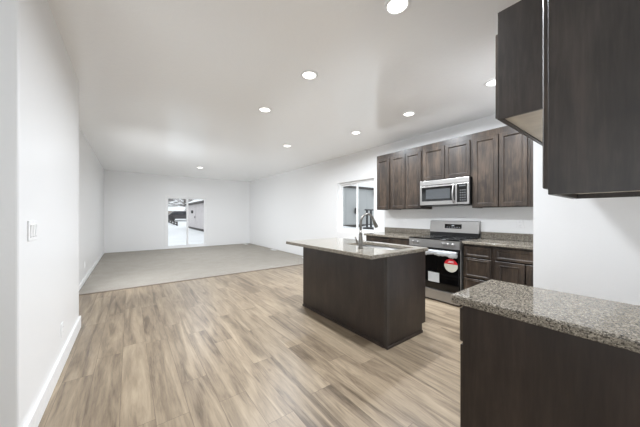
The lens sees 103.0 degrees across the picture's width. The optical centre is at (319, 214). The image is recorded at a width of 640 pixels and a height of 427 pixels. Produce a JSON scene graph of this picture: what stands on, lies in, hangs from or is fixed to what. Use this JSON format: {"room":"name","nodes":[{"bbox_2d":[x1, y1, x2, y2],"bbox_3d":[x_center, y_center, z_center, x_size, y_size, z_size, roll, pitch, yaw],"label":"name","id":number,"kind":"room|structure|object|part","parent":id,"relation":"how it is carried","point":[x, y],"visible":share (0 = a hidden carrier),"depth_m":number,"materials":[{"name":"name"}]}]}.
{"room":"kitchen","nodes":[
{"label":"kitchen","id":0,"kind":"room"},
{"bbox_2d":[0,0,78,426],"bbox_3d":[-2.222,-0.105,2.010,0.240,2.750,1.940,0,0,-37],"label":"wall","id":1,"kind":"structure","parent":0,"point":[39,84],"depth_m":1.50,"materials":[{"name":"white paint"}]},
{"bbox_2d":[27,220,37,241],"bbox_3d":[-1.670,0.090,1.484,0.012,0.116,0.167,0,0,-37],"label":"light switch","id":2,"kind":"object","parent":1,"relation":"attached to","point":[32,226],"visible":1,"depth_m":1.46,"materials":[{"name":"white plastic"}]},
{"bbox_2d":[24,251,103,426],"bbox_3d":[-4.336,1.202,4.850,0.256,0.135,9.038,0,0,-37],"label":"baseboard","id":3,"kind":"structure","parent":1,"relation":"attached to","point":[34,419],"depth_m":1.86,"materials":[{"name":"white wood"}]},
{"bbox_2d":[79,128,103,283],"bbox_3d":[-5.115,-0.105,5.577,0.150,2.750,7.240,0,0,-37],"label":"wall","id":4,"kind":"structure","parent":0,"point":[91,172],"depth_m":5.39,"materials":[{"name":"white paint"}]},
{"bbox_2d":[104,170,249,252],"bbox_3d":[-5.185,-0.105,9.952,4.980,2.750,0.150,0,0,-37],"label":"wall","id":5,"kind":"structure","parent":0,"point":[134,203],"depth_m":9.28,"materials":[{"name":"white paint"}]},
{"bbox_2d":[165,195,206,248],"bbox_3d":[-5.192,0.270,9.921,1.470,2.000,0.132,0,0,-37],"label":"door","id":6,"kind":"structure","parent":5,"relation":"in","point":[166,196],"depth_m":9.90,"materials":[{"name":"white plastic"}]},
{"bbox_3d":[-5.440,0.275,9.718,0.740,1.920,0.040,0,0,-37],"label":"panel","id":7,"kind":"part","parent":6,"relation":"part of","materials":[{"name":"clear glass"}]},
{"bbox_3d":[-4.939,0.275,10.149,0.700,1.920,0.040,0,0,-37],"label":"panel","id":8,"kind":"part","parent":6,"relation":"part of","materials":[{"name":"clear glass"}]},
{"bbox_2d":[79,243,302,293],"bbox_3d":[-3.493,1.266,7.688,4.952,0.015,5.467,0,0,-37],"label":"floor","id":9,"kind":"structure","parent":0,"point":[116,270],"depth_m":6.60,"materials":[{"name":"beige carpet"}]},
{"bbox_2d":[38,265,462,426],"bbox_3d":[0.316,1.330,1.080,7.100,0.120,9.650,0,0,-37],"label":"floor","id":10,"kind":"structure","parent":0,"point":[240,349],"depth_m":2.15,"materials":[{"name":"wood"}]},
{"bbox_2d":[79,264,302,294],"bbox_3d":[-1.845,1.264,5.488,4.980,0.011,0.030,0,0,-37],"label":"trim","id":11,"kind":"structure","parent":10,"relation":"on","point":[298,264],"depth_m":4.84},
{"bbox_2d":[302,245,424,349],"bbox_3d":[0.467,0.833,3.176,0.687,0.874,1.462,0,0,-37],"label":"kitchen island","id":12,"kind":"object","parent":10,"relation":"on","point":[381,301],"visible":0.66,"depth_m":2.68,"materials":[{"name":"brown wood"}]},
{"bbox_3d":[0.206,0.833,2.989,0.020,0.874,1.450,0,0,-37],"label":"panel","id":13,"kind":"part","parent":12,"relation":"part of","materials":[{"name":"brown wood"}]},
{"bbox_2d":[286,238,427,259],"bbox_3d":[0.363,0.375,3.125,0.925,0.038,1.530,0,0,-37],"label":"island countertop","id":14,"kind":"structure","parent":12,"relation":"on","point":[344,246],"depth_m":2.79,"materials":[{"name":"stone"}]},
{"bbox_2d":[355,213,377,248],"bbox_3d":[0.520,0.166,2.810,0.300,0.380,0.099,0,0,-37],"label":"faucet","id":15,"kind":"object","parent":14,"relation":"on","point":[360,242],"visible":1,"depth_m":2.72,"materials":[{"name":"silver metal"}]},
{"bbox_3d":[0.515,0.076,2.783,0.223,0.200,0.025,0,0,-37],"label":"spout","id":16,"kind":"part","parent":15,"relation":"part of","materials":[{"name":"silver metal"}]},
{"bbox_2d":[363,245,396,249],"bbox_3d":[0.676,0.495,2.978,0.406,0.200,0.716,0,0,-37],"label":"sink","id":17,"kind":"object","parent":14,"relation":"in","point":[372,246],"visible":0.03,"depth_m":3.20,"materials":[{"name":"silver metal"}]},
{"bbox_3d":[0.433,1.255,3.151,0.602,0.030,1.462,0,0,-37],"label":"moulding","id":18,"kind":"part","parent":12,"relation":"part of","materials":[{"name":"brown wood"}]},
{"bbox_3d":[0.635,0.833,2.423,0.038,0.874,0.038,0,0,-37],"label":"corner trim","id":19,"kind":"part","parent":12,"relation":"part of","materials":[{"name":"brown wood"}]},
{"bbox_3d":[0.896,0.833,2.612,0.635,0.874,0.020,0,0,-37],"label":"panel","id":20,"kind":"part","parent":12,"relation":"part of","materials":[{"name":"brown wood"}]},
{"bbox_2d":[366,235,390,242],"bbox_3d":[1.311,0.833,4.905,0.621,0.874,0.595,0,0,-37],"label":"base cabinet","id":21,"kind":"object","parent":10,"relation":"on","point":[368,238],"visible":0.21,"depth_m":4.71,"materials":[{"name":"brown wood"}]},
{"bbox_3d":[1.087,0.783,4.738,0.018,0.774,0.559,0,0,-37],"label":"frame","id":22,"kind":"part","parent":21,"relation":"part of","materials":[{"name":"brown wood"}]},
{"bbox_3d":[1.071,0.495,4.726,0.022,0.140,0.545,0,0,-37],"label":"drawer","id":23,"kind":"part","parent":21,"relation":"part of","materials":[{"name":"brown wood"}]},
{"bbox_2d":[364,227,429,238],"bbox_3d":[1.421,0.324,4.739,0.644,0.140,1.033,0,0,-37],"label":"countertop","id":24,"kind":"structure","parent":21,"relation":"on","point":[404,233],"depth_m":4.75,"materials":[{"name":"stone"}]},
{"bbox_2d":[391,238,408,244],"bbox_3d":[1.614,0.833,4.500,0.621,0.874,0.413,0,0,-37],"label":"base cabinet","id":25,"kind":"object","parent":10,"relation":"on","point":[401,241],"visible":0.15,"depth_m":4.33,"materials":[{"name":"brown wood"}]},
{"bbox_2d":[409,220,480,305],"bbox_3d":[1.918,0.683,3.972,0.758,1.174,0.784,0,0,-37],"label":"range","id":26,"kind":"object","parent":10,"relation":"on","point":[444,255],"visible":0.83,"depth_m":3.75,"materials":[{"name":"silver metal"}]},
{"bbox_3d":[1.685,0.785,3.799,0.036,0.600,0.774,0,0,-37],"label":"oven door","id":27,"kind":"part","parent":26,"relation":"part of","materials":[{"name":"black glass"}]},
{"bbox_3d":[1.686,0.422,3.799,0.038,0.115,0.780,0,0,-37],"label":"control panel","id":28,"kind":"part","parent":26,"relation":"part of","materials":[{"name":"silver metal"}]},
{"bbox_3d":[1.686,1.171,3.799,0.034,0.147,0.774,0,0,-37],"label":"storage drawer","id":29,"kind":"part","parent":26,"relation":"part of","materials":[{"name":"silver metal"}]},
{"bbox_2d":[409,235,478,241],"bbox_3d":[1.918,0.356,3.972,0.620,0.017,0.784,0,0,-37],"label":"cooktop","id":30,"kind":"object","parent":26,"relation":"in","point":[432,238],"depth_m":3.93,"materials":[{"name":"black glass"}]},
{"bbox_2d":[463,244,492,289],"bbox_3d":[2.323,0.833,3.553,0.621,0.874,0.357,0,0,-37],"label":"base cabinet","id":31,"kind":"object","parent":10,"relation":"on","point":[477,259],"visible":0.51,"depth_m":3.38,"materials":[{"name":"brown wood"}]},
{"bbox_3d":[2.083,0.998,3.374,0.022,0.285,0.323,0,0,-37],"label":"drawer","id":32,"kind":"part","parent":31,"relation":"part of","materials":[{"name":"brown wood"}]},
{"bbox_3d":[2.083,0.710,3.374,0.022,0.260,0.323,0,0,-37],"label":"drawer","id":33,"kind":"part","parent":31,"relation":"part of","materials":[{"name":"brown wood"}]},
{"bbox_3d":[2.083,0.495,3.374,0.022,0.140,0.323,0,0,-37],"label":"drawer","id":34,"kind":"part","parent":31,"relation":"part of","materials":[{"name":"brown wood"}]},
{"bbox_3d":[2.099,0.783,3.386,0.018,0.774,0.321,0,0,-37],"label":"frame","id":35,"kind":"part","parent":31,"relation":"part of","materials":[{"name":"brown wood"}]},
{"bbox_2d":[493,246,532,286],"bbox_3d":[2.631,0.833,3.141,0.621,0.874,0.668,0,0,-37],"label":"base cabinet","id":36,"kind":"object","parent":10,"relation":"on","point":[511,265],"visible":0.31,"depth_m":3.06,"materials":[{"name":"brown wood"}]},
{"bbox_2d":[462,232,532,249],"bbox_3d":[2.514,0.324,3.278,0.644,0.140,1.034,0,0,-37],"label":"countertop","id":37,"kind":"structure","parent":36,"relation":"on","point":[509,240],"depth_m":3.42,"materials":[{"name":"stone"}]},
{"bbox_3d":[2.298,0.860,3.087,0.022,0.560,0.300,0,0,-37],"label":"door","id":38,"kind":"part","parent":36,"relation":"part of","materials":[{"name":"brown wood"}]},
{"bbox_3d":[2.407,0.783,2.974,0.018,0.774,0.632,0,0,-37],"label":"frame","id":39,"kind":"part","parent":36,"relation":"part of","materials":[{"name":"brown wood"}]},
{"bbox_3d":[2.392,0.495,2.961,0.022,0.140,0.615,0,0,-37],"label":"drawer","id":40,"kind":"part","parent":36,"relation":"part of","materials":[{"name":"brown wood"}]},
{"bbox_3d":[2.485,0.860,2.836,0.022,0.560,0.305,0,0,-37],"label":"door","id":41,"kind":"part","parent":36,"relation":"part of","materials":[{"name":"brown wood"}]},
{"bbox_2d":[460,306,639,426],"bbox_3d":[0.976,0.833,1.016,0.420,0.874,0.633,0,0,-37],"label":"base cabinet","id":42,"kind":"object","parent":10,"relation":"on","point":[514,373],"visible":0.69,"depth_m":0.92,"materials":[{"name":"brown wood"}]},
{"bbox_3d":[0.793,0.491,1.260,0.396,0.147,0.022,0,0,-37],"label":"drawer","id":43,"kind":"part","parent":42,"relation":"part of","materials":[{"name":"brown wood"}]},
{"bbox_3d":[0.794,0.865,1.259,0.396,0.570,0.020,0,0,-37],"label":"door","id":44,"kind":"part","parent":42,"relation":"part of","materials":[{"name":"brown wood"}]},
{"bbox_2d":[451,279,639,352],"bbox_3d":[0.965,0.375,1.020,0.456,0.038,0.656,0,0,-37],"label":"countertop","id":45,"kind":"structure","parent":42,"relation":"on","point":[613,323],"depth_m":0.96,"materials":[{"name":"stone"}]},
{"bbox_2d":[47,0,519,181],"bbox_3d":[-1.376,-1.540,3.342,7.100,0.120,15.300,0,0,-37],"label":"ceiling","id":46,"kind":"structure","parent":0,"point":[167,87],"depth_m":2.70,"materials":[{"name":"white paint"}]},
{"bbox_2d":[258,107,271,112],"bbox_3d":[-0.772,-1.475,3.569,0.188,0.010,0.188,0,0,-37],"label":"recessed light","id":47,"kind":"object","parent":46,"relation":"in","point":[262,109],"visible":1,"depth_m":3.56,"materials":[{"name":"white plastic"}]},
{"bbox_2d":[300,70,317,79],"bbox_3d":[-0.113,-1.475,2.688,0.188,0.010,0.188,0,0,-37],"label":"recessed light","id":48,"kind":"object","parent":46,"relation":"in","point":[306,74],"visible":1,"depth_m":2.67,"materials":[{"name":"white plastic"}]},
{"bbox_2d":[351,131,360,134],"bbox_3d":[0.644,-1.475,4.565,0.188,0.010,0.188,0,0,-37],"label":"recessed light","id":49,"kind":"object","parent":46,"relation":"in","point":[352,132],"visible":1,"depth_m":4.55,"materials":[{"name":"white plastic"}]},
{"bbox_2d":[384,0,410,15],"bbox_3d":[0.544,-1.475,1.793,0.188,0.010,0.188,0,0,-37],"label":"recessed light","id":50,"kind":"object","parent":46,"relation":"in","point":[391,7],"visible":1,"depth_m":1.80,"materials":[{"name":"white plastic"}]},
{"bbox_2d":[402,111,415,116],"bbox_3d":[1.300,-1.475,3.720,0.188,0.010,0.188,0,0,-37],"label":"recessed light","id":51,"kind":"object","parent":46,"relation":"in","point":[409,113],"visible":1,"depth_m":3.70,"materials":[{"name":"white plastic"}]},
{"bbox_2d":[484,78,494,86],"bbox_3d":[1.938,-1.475,2.836,0.188,0.010,0.188,0,0,-37],"label":"recessed light","id":52,"kind":"object","parent":46,"relation":"in","point":[490,83],"visible":0.45,"depth_m":2.86,"materials":[{"name":"white plastic"}]},
{"bbox_2d":[250,114,532,255],"bbox_3d":[0.227,-0.105,7.001,0.150,2.750,11.360,0,0,-37],"label":"wall","id":53,"kind":"structure","parent":0,"point":[302,203],"depth_m":6.67,"materials":[{"name":"white paint"}]},
{"bbox_2d":[339,178,373,232],"bbox_3d":[0.903,-0.200,6.146,0.070,1.240,1.240,0,0,-37],"label":"window","id":54,"kind":"structure","parent":53,"relation":"in","point":[341,185],"depth_m":6.21,"materials":[{"name":"white plastic"}]},
{"bbox_3d":[0.748,-0.200,6.373,0.020,1.140,0.590,0,0,-37],"label":"sash","id":55,"kind":"part","parent":54,"relation":"part of","materials":[{"name":"white plastic"}]},
{"bbox_3d":[1.059,-0.200,5.918,0.020,1.140,0.590,0,0,-37],"label":"sash","id":56,"kind":"part","parent":54,"relation":"part of","materials":[{"name":"white plastic"}]},
{"bbox_2d":[377,153,390,209],"bbox_3d":[1.361,-0.641,5.080,0.333,1.078,0.335,0,0,-37],"label":"upper cabinet","id":57,"kind":"object","parent":53,"relation":"attached to","point":[383,161],"visible":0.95,"depth_m":4.96,"materials":[{"name":"brown wood"}]},
{"bbox_2d":[385,227,429,234],"bbox_3d":[1.671,0.305,4.926,0.021,0.102,1.033,0,0,-37],"label":"backsplash","id":58,"kind":"structure","parent":53,"relation":"attached to","point":[387,229],"depth_m":4.88,"materials":[{"name":"stone"}]},
{"bbox_2d":[391,146,431,209],"bbox_3d":[1.660,-0.641,4.681,0.333,1.078,0.658,0,0,-37],"label":"upper cabinet","id":59,"kind":"object","parent":53,"relation":"attached to","point":[406,165],"visible":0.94,"depth_m":4.55,"materials":[{"name":"brown wood"}]},
{"bbox_3d":[1.443,-0.606,4.712,0.022,0.979,0.308,0,0,-37],"label":"door","id":60,"kind":"part","parent":59,"relation":"part of","materials":[{"name":"brown wood"}]},
{"bbox_3d":[1.631,-0.606,4.461,0.022,0.979,0.300,0,0,-37],"label":"door","id":61,"kind":"part","parent":59,"relation":"part of","materials":[{"name":"brown wood"}]},
{"bbox_2d":[422,134,471,181],"bbox_3d":[2.093,-0.871,4.103,0.333,0.618,0.783,0,0,-37],"label":"upper cabinet","id":62,"kind":"object","parent":53,"relation":"attached to","point":[450,158],"visible":0.79,"depth_m":3.97,"materials":[{"name":"brown wood"}]},
{"bbox_3d":[1.856,-0.836,4.160,0.022,0.519,0.365,0,0,-37],"label":"door","id":63,"kind":"part","parent":62,"relation":"part of","materials":[{"name":"brown wood"}]},
{"bbox_2d":[420,176,471,206],"bbox_3d":[2.046,-0.353,4.068,0.446,0.410,0.773,0,0,-37],"label":"microwave","id":64,"kind":"object","parent":62,"relation":"attached to","point":[451,191],"visible":0.96,"depth_m":3.92,"materials":[{"name":"silver metal"}]},
{"bbox_3d":[1.870,-0.315,4.044,0.030,0.310,0.601,0,0,-37],"label":"door","id":65,"kind":"part","parent":64,"relation":"part of","materials":[{"name":"silver metal"}]},
{"bbox_3d":[1.922,-0.515,3.975,0.030,0.085,0.773,0,0,-37],"label":"vent panel","id":66,"kind":"part","parent":64,"relation":"part of","materials":[{"name":"silver metal"}]},
{"bbox_3d":[2.087,-0.154,4.099,0.343,0.013,0.693,0,0,-37],"label":"underside plate","id":67,"kind":"part","parent":64,"relation":"part of","materials":[{"name":"black plastic"}]},
{"bbox_3d":[2.103,-0.315,3.733,0.030,0.310,0.169,0,0,-37],"label":"control panel","id":68,"kind":"part","parent":64,"relation":"part of","materials":[{"name":"silver metal"}]},
{"bbox_3d":[2.080,-0.836,3.860,0.022,0.519,0.365,0,0,-37],"label":"door","id":69,"kind":"part","parent":62,"relation":"part of","materials":[{"name":"brown wood"}]},
{"bbox_2d":[472,126,532,207],"bbox_3d":[2.638,-0.641,3.374,0.333,1.078,1.033,0,0,-37],"label":"upper cabinet","id":70,"kind":"object","parent":53,"relation":"attached to","point":[502,157],"visible":0.67,"depth_m":3.38,"materials":[{"name":"brown wood"}]},
{"bbox_3d":[2.309,-0.606,3.554,0.022,0.979,0.310,0,0,-37],"label":"door","id":71,"kind":"part","parent":70,"relation":"part of","materials":[{"name":"brown wood"}]},
{"bbox_3d":[2.500,-0.606,3.299,0.022,0.979,0.305,0,0,-37],"label":"door","id":72,"kind":"part","parent":70,"relation":"part of","materials":[{"name":"brown wood"}]},
{"bbox_3d":[2.848,-0.641,3.112,0.311,1.078,0.363,0,0,-37],"label":"filler panel","id":73,"kind":"part","parent":70,"relation":"part of","materials":[{"name":"brown wood"}]},
{"bbox_2d":[481,232,532,241],"bbox_3d":[2.764,0.305,3.465,0.021,0.102,1.034,0,0,-37],"label":"backsplash","id":74,"kind":"structure","parent":53,"relation":"attached to","point":[485,235],"depth_m":3.60,"materials":[{"name":"stone"}]},
{"bbox_2d":[517,220,523,227],"bbox_3d":[2.751,0.120,3.494,0.008,0.115,0.070,0,0,-37],"label":"wall outlet","id":75,"kind":"object","parent":53,"relation":"attached to","point":[520,223],"visible":1,"depth_m":3.49,"materials":[{"name":"white plastic"}]},
{"bbox_2d":[533,141,639,305],"bbox_3d":[2.590,-0.105,2.256,1.750,2.750,0.690,0,0,-37],"label":"wall","id":76,"kind":"structure","parent":0,"point":[590,247],"depth_m":1.78,"materials":[{"name":"white paint"}]},
{"bbox_2d":[495,0,542,145],"bbox_3d":[1.524,-0.809,1.426,0.941,0.581,0.635,0,0,-37],"label":"upper cabinet","id":77,"kind":"object","parent":76,"relation":"attached to","point":[519,38],"visible":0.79,"depth_m":1.32,"materials":[{"name":"brown wood"}]},
{"bbox_3d":[1.151,-0.758,1.534,0.458,0.459,0.016,0,0,-37],"label":"door","id":78,"kind":"part","parent":77,"relation":"part of","materials":[{"name":"brown wood"}]},
{"bbox_3d":[1.349,-0.539,1.660,0.905,0.040,0.018,0,0,-37],"label":"rail","id":79,"kind":"part","parent":77,"relation":"part of","materials":[{"name":"brown wood"}]},
{"bbox_3d":[1.534,-0.537,1.412,0.905,0.016,0.600,0,0,-37],"label":"panel","id":80,"kind":"part","parent":77,"relation":"part of","materials":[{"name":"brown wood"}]},
{"bbox_3d":[2.280,-0.105,1.518,3.130,2.750,0.120,0,0,-37],"label":"wall","id":81,"kind":"structure","parent":0,"visible":0},
{"bbox_2d":[543,0,639,198],"bbox_3d":[1.063,-0.626,0.900,0.420,1.108,0.344,0,0,-37],"label":"upper cabinet","id":82,"kind":"object","parent":81,"relation":"attached to","point":[591,48],"visible":1,"depth_m":0.81,"materials":[{"name":"brown wood"}]},
{"bbox_3d":[0.966,-0.595,1.031,0.406,1.001,0.018,0,0,-37],"label":"door","id":83,"kind":"part","parent":82,"relation":"part of","materials":[{"name":"brown wood"}]},
{"bbox_3d":[0.976,-0.090,1.015,0.384,0.036,0.018,0,0,-37],"label":"rail","id":84,"kind":"part","parent":82,"relation":"part of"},
{"bbox_3d":[1.074,-0.100,0.885,0.384,0.016,0.307,0,0,-37],"label":"panel","id":85,"kind":"part","parent":82,"relation":"part of","materials":[{"name":"brown wood"}]},
{"bbox_3d":[1.229,-0.626,1.013,0.018,1.108,0.325,0,0,-37],"label":"panel","id":86,"kind":"part","parent":82,"relation":"part of","materials":[{"name":"brown wood"}]},
{"label":"outside","id":87,"kind":"structure","parent":0,"visible":0},
{"bbox_2d":[168,198,195,206],"bbox_3d":[-66.082,-9.867,96.681,190.000,22.914,110.000,0,0,-37],"label":"hillside","id":88,"kind":"structure","parent":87,"point":[172,202],"depth_m":81.78,"materials":[{"name":"white snow"}]},
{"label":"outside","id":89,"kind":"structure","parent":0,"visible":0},
{"bbox_2d":[168,219,203,245],"bbox_3d":[-16.363,0.231,30.220,90.000,2.537,92.000,0,0,-37],"label":"snow ground","id":90,"kind":"structure","parent":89,"point":[176,234],"depth_m":19.11,"materials":[{"name":"white snow"}]},
{"bbox_2d":[168,219,177,225],"bbox_3d":[-19.028,0.995,32.597,0.147,1.050,7.155,0,0,-40],"label":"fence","id":91,"kind":"object","parent":90,"relation":"on","point":[169,220],"visible":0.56,"depth_m":31.21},
{"bbox_2d":[168,211,185,220],"bbox_3d":[-20.494,0.155,37.745,4.200,1.410,1.800,0,0,-37],"label":"car","id":92,"kind":"object","parent":90,"relation":"on","point":[173,215],"visible":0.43,"depth_m":36.66,"materials":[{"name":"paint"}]},
{"bbox_2d":[168,206,185,213],"bbox_3d":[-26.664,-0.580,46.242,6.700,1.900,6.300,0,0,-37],"label":"house","id":93,"kind":"structure","parent":90,"relation":"on","point":[170,209],"depth_m":44.91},
{"bbox_2d":[184,199,203,231],"bbox_3d":[-7.682,-0.455,22.664,4.950,3.850,19.100,0,0,-37],"label":"outbuilding","id":94,"kind":"structure","parent":90,"relation":"on","point":[195,207],"depth_m":24.95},
{"bbox_3d":[-12.637,0.270,25.639,0.040,2.000,1.000,0,0,-37],"label":"door","id":95,"kind":"part","parent":94,"relation":"part of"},
{"bbox_3d":[-9.428,1.370,21.358,0.050,0.200,18.500,0,0,-37],"label":"skirting","id":96,"kind":"part","parent":94,"relation":"part of","materials":[{"name":"grey"}]},
{"bbox_2d":[343,183,373,226],"bbox_3d":[1.634,-0.380,14.760,10.300,3.700,3.320,0,0,-37],"label":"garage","id":97,"kind":"structure","parent":90,"relation":"on","point":[366,191],"depth_m":12.97,"materials":[{"name":"grey glass"}]},
{"bbox_2d":[343,225,373,228],"bbox_3d":[3.077,0.987,12.831,10.300,0.967,1.662,0,0,-37],"label":"snow bank","id":98,"kind":"object","parent":90,"relation":"on","point":[368,225],"visible":0.03,"depth_m":12.67,"materials":[{"name":"white snow"}]},
{"bbox_2d":[363,209,373,229],"bbox_3d":[2.405,0.245,12.477,0.640,1.050,0.640,0,0,-37],"label":"stand","id":99,"kind":"object","parent":98,"relation":"on","point":[367,210],"visible":0.7,"depth_m":12.36,"materials":[{"name":"metal"}]},
{"bbox_3d":[2.293,0.185,12.393,0.104,0.830,0.104,0,0,-37],"label":"post","id":100,"kind":"part","parent":99,"relation":"part of","materials":[{"name":"metal"}]}
]}

